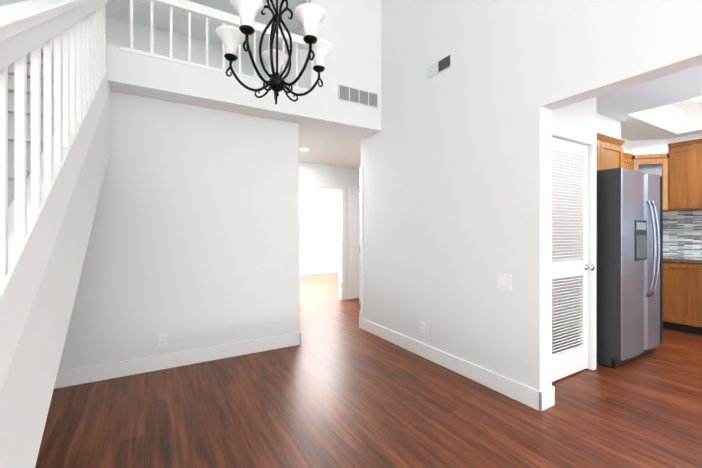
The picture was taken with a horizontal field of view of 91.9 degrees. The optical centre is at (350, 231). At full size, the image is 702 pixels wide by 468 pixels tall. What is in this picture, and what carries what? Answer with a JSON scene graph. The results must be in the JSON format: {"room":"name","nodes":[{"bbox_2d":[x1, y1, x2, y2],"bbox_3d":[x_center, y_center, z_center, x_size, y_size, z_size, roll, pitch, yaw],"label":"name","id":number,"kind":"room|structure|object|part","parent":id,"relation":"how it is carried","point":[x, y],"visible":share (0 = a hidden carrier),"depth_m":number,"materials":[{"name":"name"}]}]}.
{"room":"empty dining room","nodes":[
{"label":"empty dining room","id":0,"kind":"room"},
{"bbox_2d":[0,85,110,467],"bbox_3d":[-1.036,-0.015,1.090,0.075,2.533,4.148,0,0,-30],"label":"wall","id":1,"kind":"structure","parent":0,"point":[26,392],"depth_m":1.16,"materials":[{"name":"white paint"}]},
{"bbox_2d":[0,0,107,278],"bbox_3d":[-0.964,-0.429,1.015,0.066,2.992,3.826,0,0,-30],"label":"stair railing","id":2,"kind":"object","parent":1,"relation":"on","point":[75,29],"visible":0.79,"depth_m":1.08,"materials":[{"name":"white wood"}]},
{"bbox_2d":[0,67,107,391],"bbox_3d":[-0.957,-0.024,1.002,0.042,2.551,3.874,0,0,-30],"label":"trim","id":3,"kind":"structure","parent":1,"relation":"attached to","point":[29,255],"depth_m":1.05,"materials":[{"name":"white wood"}]},
{"bbox_2d":[105,0,374,192],"bbox_3d":[0.244,-2.525,3.467,6.400,2.650,12.920,0,0,-30],"label":"ceiling","id":4,"kind":"structure","parent":0,"point":[318,140],"depth_m":5.60,"materials":[{"name":"white paint"}]},
{"bbox_2d":[216,0,331,104],"bbox_3d":[-0.405,-2.256,1.947,0.656,2.985,0.673,0,0,-30],"label":"chandelier","id":5,"kind":"object","parent":4,"relation":"hanging from","point":[310,17],"visible":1,"depth_m":1.90,"materials":[{"name":"black metal"}]},
{"bbox_2d":[300,147,308,151],"bbox_3d":[-0.672,-1.183,4.890,0.136,0.035,0.136,0,0,-30],"label":"recessed light","id":6,"kind":"object","parent":4,"relation":"attached to","point":[304,149],"visible":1,"depth_m":4.85,"materials":[{"name":"white"}]},
{"bbox_2d":[0,0,701,390],"bbox_3d":[0.756,-1.250,3.681,7.800,5.000,13.070,0,0,-30],"label":"wall","id":7,"kind":"structure","parent":0,"point":[210,226],"depth_m":3.10,"materials":[{"name":"white paint"}]},
{"bbox_2d":[158,333,166,346],"bbox_3d":[-1.716,0.985,3.091,0.072,0.116,0.008,0,0,-30],"label":"outlet","id":8,"kind":"object","parent":7,"relation":"attached to","point":[162,339],"visible":1,"depth_m":3.09,"materials":[{"name":"white plastic"}]},
{"bbox_2d":[54,332,300,388],"bbox_3d":[-1.706,1.183,3.093,2.656,0.135,0.016,0,0,-30],"label":"baseboard","id":9,"kind":"structure","parent":7,"relation":"attached to","point":[76,376],"depth_m":3.10,"materials":[{"name":"white wood"}]},
{"bbox_2d":[119,0,310,92],"bbox_3d":[-1.169,-1.748,3.195,1.668,0.575,0.132,0,0,-30],"label":"loft railing","id":10,"kind":"object","parent":7,"relation":"on","point":[189,9],"visible":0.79,"depth_m":3.08,"materials":[{"name":"white wood"}]},
{"bbox_2d":[299,268,337,274],"bbox_3d":[-2.055,1.179,9.462,4.060,0.135,0.016,0,0,-30],"label":"baseboard","id":11,"kind":"structure","parent":7,"relation":"attached to","point":[316,271],"depth_m":10.07,"materials":[{"name":"white"}]},
{"bbox_2d":[299,182,345,299],"bbox_3d":[-0.554,0.196,6.062,0.980,2.105,0.138,0,0,-30],"label":"door frame","id":12,"kind":"structure","parent":7,"relation":"attached to","point":[342,188],"depth_m":6.23,"materials":[{"name":"white wood"}]},
{"bbox_2d":[346,291,358,298],"bbox_3d":[0.171,1.181,6.420,0.640,0.135,0.016,0,0,-30],"label":"baseboard","id":13,"kind":"structure","parent":7,"relation":"attached to","point":[355,294],"depth_m":6.35,"materials":[{"name":"white"}]},
{"bbox_2d":[349,187,362,298],"bbox_3d":[0.206,0.204,6.439,0.560,2.090,0.018,0,0,-30],"label":"door frame","id":14,"kind":"structure","parent":7,"relation":"attached to","point":[355,238],"depth_m":6.31,"materials":[{"name":"white wood"}]},
{"bbox_2d":[338,84,377,108],"bbox_3d":[0.090,-1.538,3.858,0.530,0.175,0.010,0,0,-30],"label":"air vent","id":15,"kind":"object","parent":7,"relation":"in","point":[356,96],"visible":1,"depth_m":3.84,"materials":[{"name":"white metal"}]},
{"bbox_2d":[419,321,423,333],"bbox_3d":[0.711,0.961,3.416,0.008,0.116,0.072,0,0,-30],"label":"electrical outlet plate","id":16,"kind":"object","parent":7,"relation":"attached to","point":[421,326],"visible":1,"depth_m":3.41,"materials":[{"name":"white plastic"}]},
{"bbox_2d":[427,54,450,79],"bbox_3d":[0.827,-1.560,3.212,0.012,0.116,0.310,0,0,-30],"label":"air vent","id":17,"kind":"object","parent":7,"relation":"in","point":[439,66],"visible":1,"depth_m":3.20,"materials":[{"name":"white metal"}]},
{"bbox_2d":[362,319,549,411],"bbox_3d":[0.726,1.182,3.402,0.036,0.135,2.403,0,0,-30],"label":"baseboard","id":18,"kind":"structure","parent":7,"relation":"attached to","point":[542,400],"depth_m":2.88,"materials":[{"name":"white wood"}]},
{"bbox_2d":[497,273,510,289],"bbox_3d":[1.179,0.384,2.616,0.008,0.116,0.116,0,0,-30],"label":"switch plate","id":19,"kind":"object","parent":7,"relation":"attached to","point":[503,281],"visible":1,"depth_m":2.61,"materials":[{"name":"white plastic"}]},
{"bbox_2d":[552,137,594,381],"bbox_3d":[1.877,0.228,2.909,0.680,2.020,0.102,0,0,-30],"label":"pantry door","id":20,"kind":"structure","parent":7,"relation":"in","point":[569,210],"depth_m":2.95,"materials":[{"name":"white wood"}]},
{"bbox_3d":[2.140,0.320,3.042,0.056,0.056,0.065,0,0,-30],"label":"knob","id":21,"kind":"part","parent":20,"relation":"part of","materials":[{"name":"silver metal"}]},
{"bbox_2d":[552,127,595,369],"bbox_3d":[1.884,0.203,2.896,0.800,2.095,0.018,0,0,-30],"label":"door frame","id":22,"kind":"structure","parent":7,"relation":"attached to","point":[555,131],"depth_m":3.07,"materials":[{"name":"white wood"}]},
{"bbox_2d":[597,133,633,170],"bbox_3d":[2.939,-0.670,4.103,2.141,0.760,0.648,0,0,-30],"label":"upper cabinet","id":23,"kind":"object","parent":7,"relation":"attached to","point":[611,154],"visible":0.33,"depth_m":3.70,"materials":[{"name":"brown wood"}]},
{"bbox_2d":[631,153,671,210],"bbox_3d":[4.115,-0.671,4.812,0.594,0.760,0.592,0,0,-30],"label":"upper cabinet","id":24,"kind":"object","parent":7,"relation":"attached to","point":[656,164],"visible":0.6,"depth_m":4.58,"materials":[{"name":"brown wood"}]},
{"bbox_2d":[663,210,701,256],"bbox_3d":[5.227,0.023,3.519,0.011,0.626,3.965,0,0,-30],"label":"tile backsplash","id":25,"kind":"structure","parent":7,"relation":"attached to","point":[682,233],"depth_m":4.66,"materials":[{"name":"tile"}]},
{"bbox_2d":[668,138,701,209],"bbox_3d":[4.608,-0.733,4.255,0.310,0.884,0.859,0,0,-30],"label":"upper cabinet","id":26,"kind":"object","parent":7,"relation":"attached to","point":[685,175],"depth_m":4.41,"materials":[{"name":"brown wood"}]},
{"bbox_2d":[35,272,701,467],"bbox_3d":[0.741,1.280,3.807,8.000,0.060,13.400,0,0,-30],"label":"floor","id":27,"kind":"structure","parent":0,"point":[338,387],"depth_m":2.34,"materials":[{"name":"laminate"}]},
{"bbox_2d":[8,48,53,207],"bbox_3d":[-1.638,-0.034,1.200,0.853,2.570,4.549,0,0,-30],"label":"steps","id":28,"kind":"structure","parent":27,"relation":"on","point":[10,133],"depth_m":1.57,"materials":[{"name":"white wood"}]},
{"bbox_2d":[596,168,662,367],"bbox_3d":[2.627,0.335,3.611,0.946,1.830,0.945,0,0,-30],"label":"fridge","id":29,"kind":"object","parent":27,"relation":"on","point":[629,287],"visible":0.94,"depth_m":3.17,"materials":[{"name":"grey metal"}]},
{"bbox_3d":[2.643,0.294,3.210,0.558,1.741,0.075,0,0,-30],"label":"door","id":30,"kind":"part","parent":29,"relation":"part of","materials":[{"name":"silver metal"}]},
{"bbox_3d":[3.051,0.294,3.449,0.370,1.741,0.075,0,0,-30],"label":"door","id":31,"kind":"part","parent":29,"relation":"part of","materials":[{"name":"silver metal"}]},
{"bbox_3d":[2.927,0.165,3.286,0.115,0.939,0.080,0,0,-30],"label":"handle","id":32,"kind":"part","parent":29,"relation":"part of","materials":[{"name":"silver metal"}]},
{"bbox_2d":[663,260,694,333],"bbox_3d":[4.386,0.814,4.332,0.636,0.870,0.455,0,0,-30],"label":"base cabinet","id":33,"kind":"object","parent":27,"relation":"on","point":[682,293],"depth_m":4.23,"materials":[{"name":"brown wood"}]},
{"bbox_2d":[663,256,701,263],"bbox_3d":[4.952,0.358,3.360,0.643,0.040,3.968,0,0,-30],"label":"countertop","id":34,"kind":"structure","parent":33,"relation":"on","point":[694,260],"depth_m":4.30,"materials":[{"name":"grey stone"}]},
{"bbox_2d":[695,264,701,334],"bbox_3d":[4.674,0.815,3.842,0.636,0.870,0.918,0,0,-30],"label":"base cabinet","id":35,"kind":"object","parent":27,"relation":"on","point":[698,267],"depth_m":4.07,"materials":[{"name":"brown wood"}]},
{"bbox_2d":[597,113,669,158],"bbox_3d":[3.060,-1.137,4.201,2.460,0.228,0.605,0,0,-30],"label":"soffit","id":36,"kind":"structure","parent":0,"point":[608,126],"depth_m":4.58,"materials":[{"name":"white paint"}]},
{"bbox_2d":[597,65,701,140],"bbox_3d":[4.098,-1.299,1.700,3.800,0.100,5.970,0,0,-30],"label":"ceiling","id":37,"kind":"structure","parent":0,"point":[621,104],"depth_m":3.20,"materials":[{"name":"white paint"}]},
{"bbox_2d":[627,96,701,133],"bbox_3d":[3.809,-1.410,3.536,1.520,0.320,1.130,0,0,-30],"label":"skylight","id":38,"kind":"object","parent":37,"relation":"in","point":[684,116],"depth_m":4.11,"materials":[{"name":"white glass"}]},
{"bbox_2d":[692,97,701,100],"bbox_3d":[3.824,-1.448,3.551,0.410,0.085,0.410,0,0,-30],"label":"kitchen ceiling light","id":39,"kind":"object","parent":37,"relation":"attached to","point":[698,99],"visible":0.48,"depth_m":3.64,"materials":[{"name":"white"}]},
{"bbox_2d":[670,133,701,143],"bbox_3d":[5.102,-1.151,3.448,0.300,0.198,3.970,0,0,-30],"label":"soffit","id":40,"kind":"structure","parent":0,"point":[695,136],"depth_m":4.41,"materials":[{"name":"white paint"}]}
]}

